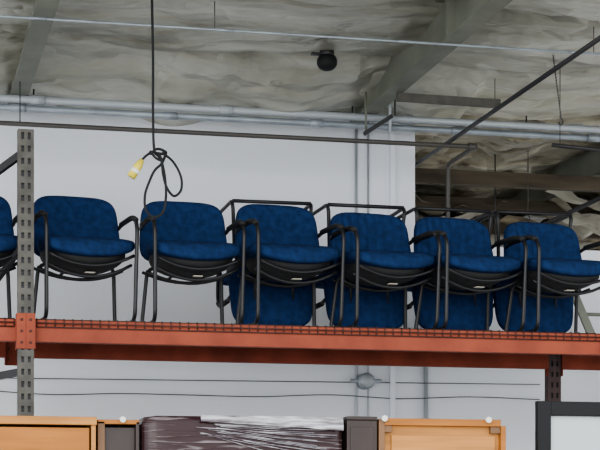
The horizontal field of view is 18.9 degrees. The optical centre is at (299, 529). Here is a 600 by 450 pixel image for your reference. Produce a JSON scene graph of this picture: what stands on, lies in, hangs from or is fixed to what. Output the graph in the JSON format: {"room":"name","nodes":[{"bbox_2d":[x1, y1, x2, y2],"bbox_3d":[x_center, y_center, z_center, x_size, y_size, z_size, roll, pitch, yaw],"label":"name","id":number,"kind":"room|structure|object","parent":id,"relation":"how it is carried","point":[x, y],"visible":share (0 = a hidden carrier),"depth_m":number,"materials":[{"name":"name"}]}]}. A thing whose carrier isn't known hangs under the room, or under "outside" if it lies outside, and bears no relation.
{"room":"furniture warehouse","nodes":[
{"label":"furniture warehouse","id":0,"kind":"room"},
{"bbox_2d":[0,378,539,399],"bbox_3d":[-0.228,-1.073,13.669,4.342,0.151,0.008,0,0,-13],"label":"cable","id":1,"kind":"object","parent":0,"point":[7,378],"depth_m":13.66,"materials":[{"name":"grey metal"}]},
{"bbox_2d":[0,102,599,449],"bbox_3d":[-1.084,-0.925,13.588,20.000,5.050,0.233,0,0,-13],"label":"wall","id":2,"kind":"structure","parent":0,"point":[215,171],"depth_m":13.61,"materials":[{"name":"paint"}]},
{"bbox_2d":[0,82,476,217],"bbox_3d":[-0.671,-2.292,13.169,3.874,1.817,0.816,0,0,-13],"label":"gas pipe","id":3,"kind":"object","parent":2,"relation":"attached to","point":[470,147],"visible":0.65,"depth_m":12.86,"materials":[{"name":"grey metal"}]},
{"bbox_2d":[350,373,381,389],"bbox_3d":[0.502,-1.142,13.813,0.240,0.124,0.108,0,0,-13],"label":"junction box","id":4,"kind":"object","parent":2,"relation":"attached to","point":[364,381],"visible":1,"depth_m":13.76,"materials":[{"name":"grey metal"}]},
{"bbox_2d":[389,131,394,417],"bbox_3d":[0.713,-0.750,13.896,0.040,4.700,0.040,0,0,-13],"label":"pipe","id":5,"kind":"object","parent":2,"relation":"attached to","point":[392,135],"depth_m":13.88,"materials":[{"name":"metal"}]},
{"bbox_2d":[415,35,599,166],"bbox_3d":[1.327,-3.042,12.211,0.032,0.415,5.600,0,0,-13],"label":"pipe","id":6,"kind":"object","parent":2,"relation":"attached to","point":[596,40],"visible":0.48,"depth_m":11.76,"materials":[{"name":"grey metal"}]},
{"bbox_2d":[0,0,599,242],"bbox_3d":[1.205,-3.248,17.007,22.000,0.432,15.400,0,0,-13],"label":"ceiling","id":7,"kind":"structure","parent":0,"point":[280,73],"depth_m":12.70,"materials":[{"name":"fabric"}]},
{"bbox_2d":[7,0,59,104],"bbox_3d":[-1.559,-3.266,10.930,0.130,0.312,4.800,0,0,-13],"label":"beam","id":8,"kind":"structure","parent":7,"relation":"attached to","point":[37,31],"depth_m":11.60,"materials":[{"name":"grey metal"}]},
{"bbox_2d":[127,0,182,217],"bbox_3d":[-0.842,-2.557,10.474,0.328,1.486,0.066,0,0,-13],"label":"extension cord","id":9,"kind":"object","parent":7,"relation":"hanging from","point":[136,168],"visible":1,"depth_m":10.47,"materials":[{"name":"black rubber"}]},
{"bbox_2d":[0,1,599,54],"bbox_3d":[0.103,-3.158,11.211,4.602,0.184,0.020,0,0,-13],"label":"conduit","id":10,"kind":"object","parent":7,"relation":"attached to","point":[2,16],"visible":0.89,"depth_m":11.16,"materials":[{"name":"silver metal"}]},
{"bbox_2d":[0,103,599,141],"bbox_3d":[0.124,-3.024,13.391,5.497,0.060,0.060,0,0,-13],"label":"conduit","id":11,"kind":"object","parent":7,"relation":"attached to","point":[11,107],"visible":0.95,"depth_m":13.32,"materials":[{"name":"grey metal"}]},
{"bbox_2d":[0,89,599,133],"bbox_3d":[0.123,-3.104,13.370,5.489,0.112,0.070,0,0,-13],"label":"pipe","id":12,"kind":"object","parent":7,"relation":"attached to","point":[33,99],"visible":0.81,"depth_m":13.16,"materials":[{"name":"grey metal"}]},
{"bbox_2d":[311,50,336,70],"bbox_3d":[0.167,-3.254,12.457,0.180,0.151,0.140,0,0,-13],"label":"security camera","id":13,"kind":"object","parent":7,"relation":"attached to","point":[326,61],"depth_m":12.42,"materials":[{"name":"black plastic"}]},
{"bbox_2d":[350,0,512,122],"bbox_3d":[0.965,-3.266,11.512,0.130,0.312,4.800,0,0,-13],"label":"ceiling beam","id":14,"kind":"structure","parent":7,"relation":"attached to","point":[457,20],"depth_m":11.84,"materials":[{"name":"grey metal"}]},
{"bbox_2d":[363,92,392,135],"bbox_3d":[0.571,-3.044,13.166,0.229,0.330,0.030,0,0,-13],"label":"bracket","id":15,"kind":"object","parent":14,"relation":"attached to","point":[388,118],"visible":0.87,"depth_m":13.15,"materials":[{"name":"grey metal"}]},
{"bbox_2d":[396,92,500,107],"bbox_3d":[1.064,-3.143,12.869,0.771,0.214,0.030,0,0,-13],"label":"channel","id":16,"kind":"object","parent":14,"relation":"attached to","point":[400,97],"visible":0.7,"depth_m":12.85,"materials":[{"name":"grey paint"}]},
{"bbox_2d":[381,99,599,132],"bbox_3d":[1.680,-3.109,13.524,2.206,0.182,0.044,0,0,-13],"label":"conduit","id":17,"kind":"object","parent":7,"relation":"attached to","point":[395,118],"visible":0.8,"depth_m":13.46,"materials":[{"name":"grey metal"}]},
{"bbox_2d":[415,190,599,249],"bbox_3d":[3.094,-2.953,19.642,7.064,0.356,8.148,0,0,-13],"label":"insulation","id":18,"kind":"object","parent":7,"relation":"attached to","point":[584,225],"visible":0.15,"depth_m":17.13,"materials":[{"name":"fabric"}]},
{"bbox_2d":[415,195,599,214],"bbox_3d":[5.670,-3.020,17.673,11.000,0.120,0.090,0,0,-13],"label":"joist","id":19,"kind":"object","parent":7,"relation":"attached to","point":[434,201],"visible":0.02,"depth_m":16.74,"materials":[{"name":"brown wood"}]},
{"bbox_2d":[526,150,529,220],"bbox_3d":[1.953,-2.953,15.435,0.041,0.611,0.008,0,0,-13],"label":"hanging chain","id":20,"kind":"object","parent":7,"relation":"hanging from","point":[527,150],"visible":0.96,"depth_m":15.43,"materials":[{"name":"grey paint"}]},
{"bbox_2d":[470,151,599,221],"bbox_3d":[2.296,-3.266,17.259,0.130,0.312,15.400,0,0,-13],"label":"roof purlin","id":21,"kind":"structure","parent":7,"relation":"attached to","point":[587,164],"depth_m":16.49,"materials":[{"name":"grey metal"}]},
{"bbox_2d":[495,154,599,246],"bbox_3d":[1.947,-2.842,14.459,0.034,0.816,3.700,0,0,-13],"label":"pipe","id":22,"kind":"object","parent":7,"relation":"attached to","point":[597,199],"visible":0.34,"depth_m":13.82,"materials":[{"name":"grey metal"}]},
{"bbox_2d":[552,55,563,125],"bbox_3d":[1.764,-3.013,12.312,0.082,0.493,0.008,0,0,-13],"label":"hanging chain","id":23,"kind":"object","parent":7,"relation":"hanging from","point":[552,55],"visible":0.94,"depth_m":12.31,"materials":[{"name":"grey paint"}]},
{"bbox_2d":[551,143,599,151],"bbox_3d":[2.089,-2.980,12.695,0.663,0.638,0.028,0,0,-13],"label":"rail","id":24,"kind":"object","parent":7,"relation":"hanging from","point":[552,144],"visible":0.76,"depth_m":12.65,"materials":[{"name":"grey metal"}]},
{"bbox_3d":[4.820,-3.266,17.842,0.130,0.312,15.400,0,0,-13],"label":"roof purlin","id":25,"kind":"structure","parent":7,"relation":"attached to","visible":0},
{"bbox_2d":[415,168,599,191],"bbox_3d":[5.940,-3.020,16.504,11.000,0.120,0.090,0,0,-13],"label":"joist","id":26,"kind":"object","parent":25,"relation":"attached to","point":[424,176],"visible":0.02,"depth_m":15.51,"materials":[{"name":"brown wood"}]},
{"bbox_2d":[480,221,599,239],"bbox_3d":[5.400,-3.020,18.843,11.000,0.120,0.090,0,0,-13],"label":"ceiling beam","id":27,"kind":"structure","parent":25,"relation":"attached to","point":[502,226],"depth_m":18.02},
{"bbox_3d":[2.600,1.650,10.966,26.000,0.100,28.200,0,0,-13],"label":"floor","id":28,"kind":"structure","parent":0,"visible":0},
{"bbox_2d":[0,129,599,415],"bbox_3d":[0.069,-0.432,12.085,9.185,4.065,1.240,0,0,-13],"label":"rack","id":29,"kind":"object","parent":28,"relation":"on","point":[24,338],"visible":0.96,"depth_m":11.62,"materials":[{"name":"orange metal"}]},
{"bbox_2d":[0,196,16,317],"bbox_3d":[-2.076,-1.750,11.395,0.620,0.876,0.650,0,0,-18],"label":"chair","id":30,"kind":"object","parent":29,"relation":"on","point":[8,240],"visible":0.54,"depth_m":11.62,"materials":[{"name":"blue fabric"}]},
{"bbox_2d":[34,196,138,320],"bbox_3d":[-1.402,-1.750,11.551,0.620,0.876,0.650,0,0,-19],"label":"chair","id":31,"kind":"object","parent":29,"relation":"on","point":[74,236],"visible":0.86,"depth_m":11.46,"materials":[{"name":"blue fabric"}]},
{"bbox_2d":[139,201,245,323],"bbox_3d":[-0.718,-1.747,11.709,0.620,0.872,0.650,0,0,-16],"label":"chair","id":32,"kind":"object","parent":29,"relation":"on","point":[188,242],"visible":0.97,"depth_m":11.66,"materials":[{"name":"blue fabric"}]},
{"bbox_2d":[235,204,345,326],"bbox_3d":[-0.090,-1.750,11.854,0.620,0.876,0.650,0,0,-19],"label":"chair","id":33,"kind":"object","parent":29,"relation":"on","point":[282,241],"visible":0.94,"depth_m":11.75,"materials":[{"name":"blue fabric"}]},
{"bbox_2d":[329,212,440,328],"bbox_3d":[0.539,-1.734,11.999,0.620,0.845,0.650,0,0,-20],"label":"chair","id":34,"kind":"object","parent":29,"relation":"on","point":[378,253],"visible":0.88,"depth_m":11.88,"materials":[{"name":"blue fabric"}]},
{"bbox_2d":[414,217,527,330],"bbox_3d":[1.120,-1.730,12.133,0.620,0.837,0.650,0,0,-21],"label":"chair","id":35,"kind":"object","parent":29,"relation":"on","point":[468,262],"visible":0.9,"depth_m":12.04,"materials":[{"name":"blue fabric"}]},
{"bbox_2d":[503,222,599,332],"bbox_3d":[1.747,-1.725,12.278,0.620,0.828,0.650,0,0,-20],"label":"chair","id":36,"kind":"object","parent":29,"relation":"on","point":[555,264],"visible":0.89,"depth_m":12.28,"materials":[{"name":"blue fabric"}]},
{"bbox_3d":[0.725,-1.333,12.550,2.561,0.045,0.270,0,0,-13],"label":"lumber dunnage","id":37,"kind":"object","parent":29,"relation":"on","visible":0},
{"bbox_2d":[216,199,312,325],"bbox_3d":[-0.234,-1.806,12.456,0.620,0.876,0.650,0,0,-12],"label":"chair","id":38,"kind":"object","parent":37,"relation":"on","point":[278,305],"visible":0.39,"depth_m":12.18,"materials":[{"name":"blue fabric"}]},
{"bbox_2d":[313,203,405,327],"bbox_3d":[0.407,-1.806,12.604,0.620,0.876,0.650,0,0,-14],"label":"chair","id":39,"kind":"object","parent":37,"relation":"on","point":[376,309],"visible":0.37,"depth_m":12.32,"materials":[{"name":"blue fabric"}]},
{"bbox_2d":[397,206,492,329],"bbox_3d":[1.020,-1.806,12.746,0.620,0.876,0.650,0,0,-14],"label":"chair","id":40,"kind":"object","parent":37,"relation":"on","point":[468,312],"visible":0.3,"depth_m":12.46,"materials":[{"name":"blue fabric"}]},
{"bbox_2d":[477,210,572,332],"bbox_3d":[1.604,-1.806,12.881,0.620,0.876,0.650,0,0,-12],"label":"chair","id":41,"kind":"object","parent":37,"relation":"on","point":[556,314],"visible":0.33,"depth_m":12.60,"materials":[{"name":"blue fabric"}]},
{"bbox_2d":[573,295,599,332],"bbox_3d":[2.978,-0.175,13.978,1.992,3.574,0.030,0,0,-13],"label":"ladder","id":42,"kind":"object","parent":28,"relation":"on","point":[583,315],"visible":0.39,"depth_m":13.78,"materials":[{"name":"grey metal"}]},
{"bbox_3d":[0.003,0.840,10.520,3.969,1.520,0.800,0,0,-13],"label":"bench","id":43,"kind":"object","parent":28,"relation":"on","visible":0},
{"bbox_2d":[0,415,96,449],"bbox_3d":[-1.540,-0.271,10.113,0.731,0.703,0.600,0,0,-13],"label":"base cabinet","id":44,"kind":"object","parent":43,"relation":"on","point":[16,432],"visible":1,"depth_m":9.86,"materials":[{"name":"brown wood"}]},
{"bbox_2d":[96,416,138,449],"bbox_3d":[-1.065,-0.275,10.243,0.232,0.710,0.560,0,0,-13],"label":"bookcase","id":45,"kind":"object","parent":43,"relation":"on","point":[122,434],"visible":0.84,"depth_m":10.02,"materials":[{"name":"brown wood"}]},
{"bbox_2d":[139,415,343,449],"bbox_3d":[-0.375,-0.281,10.387,1.154,0.722,0.649,0,0,-13],"label":"furniture","id":46,"kind":"object","parent":43,"relation":"on","point":[203,432],"visible":0.94,"depth_m":10.09,"materials":[{"name":"brown plastic"}]},
{"bbox_2d":[343,416,376,449],"bbox_3d":[0.285,-0.283,10.529,0.180,0.726,0.610,0,0,-13],"label":"base cabinet","id":47,"kind":"object","parent":43,"relation":"on","point":[360,432],"visible":0.78,"depth_m":10.24,"materials":[{"name":"wood"}]},
{"bbox_2d":[377,415,505,449],"bbox_3d":[0.757,-0.287,10.632,0.763,0.733,0.622,0,0,-13],"label":"base cabinet","id":48,"kind":"object","parent":43,"relation":"on","point":[392,433],"visible":0.94,"depth_m":10.37,"materials":[{"name":"brown wood"}]},
{"bbox_2d":[535,401,599,449],"bbox_3d":[1.714,-0.345,11.010,0.693,0.851,0.385,0,0,-13],"label":"whiteboard","id":49,"kind":"object","parent":43,"relation":"on","point":[559,425],"visible":1,"depth_m":10.81,"materials":[{"name":"white plastic"}]}
]}

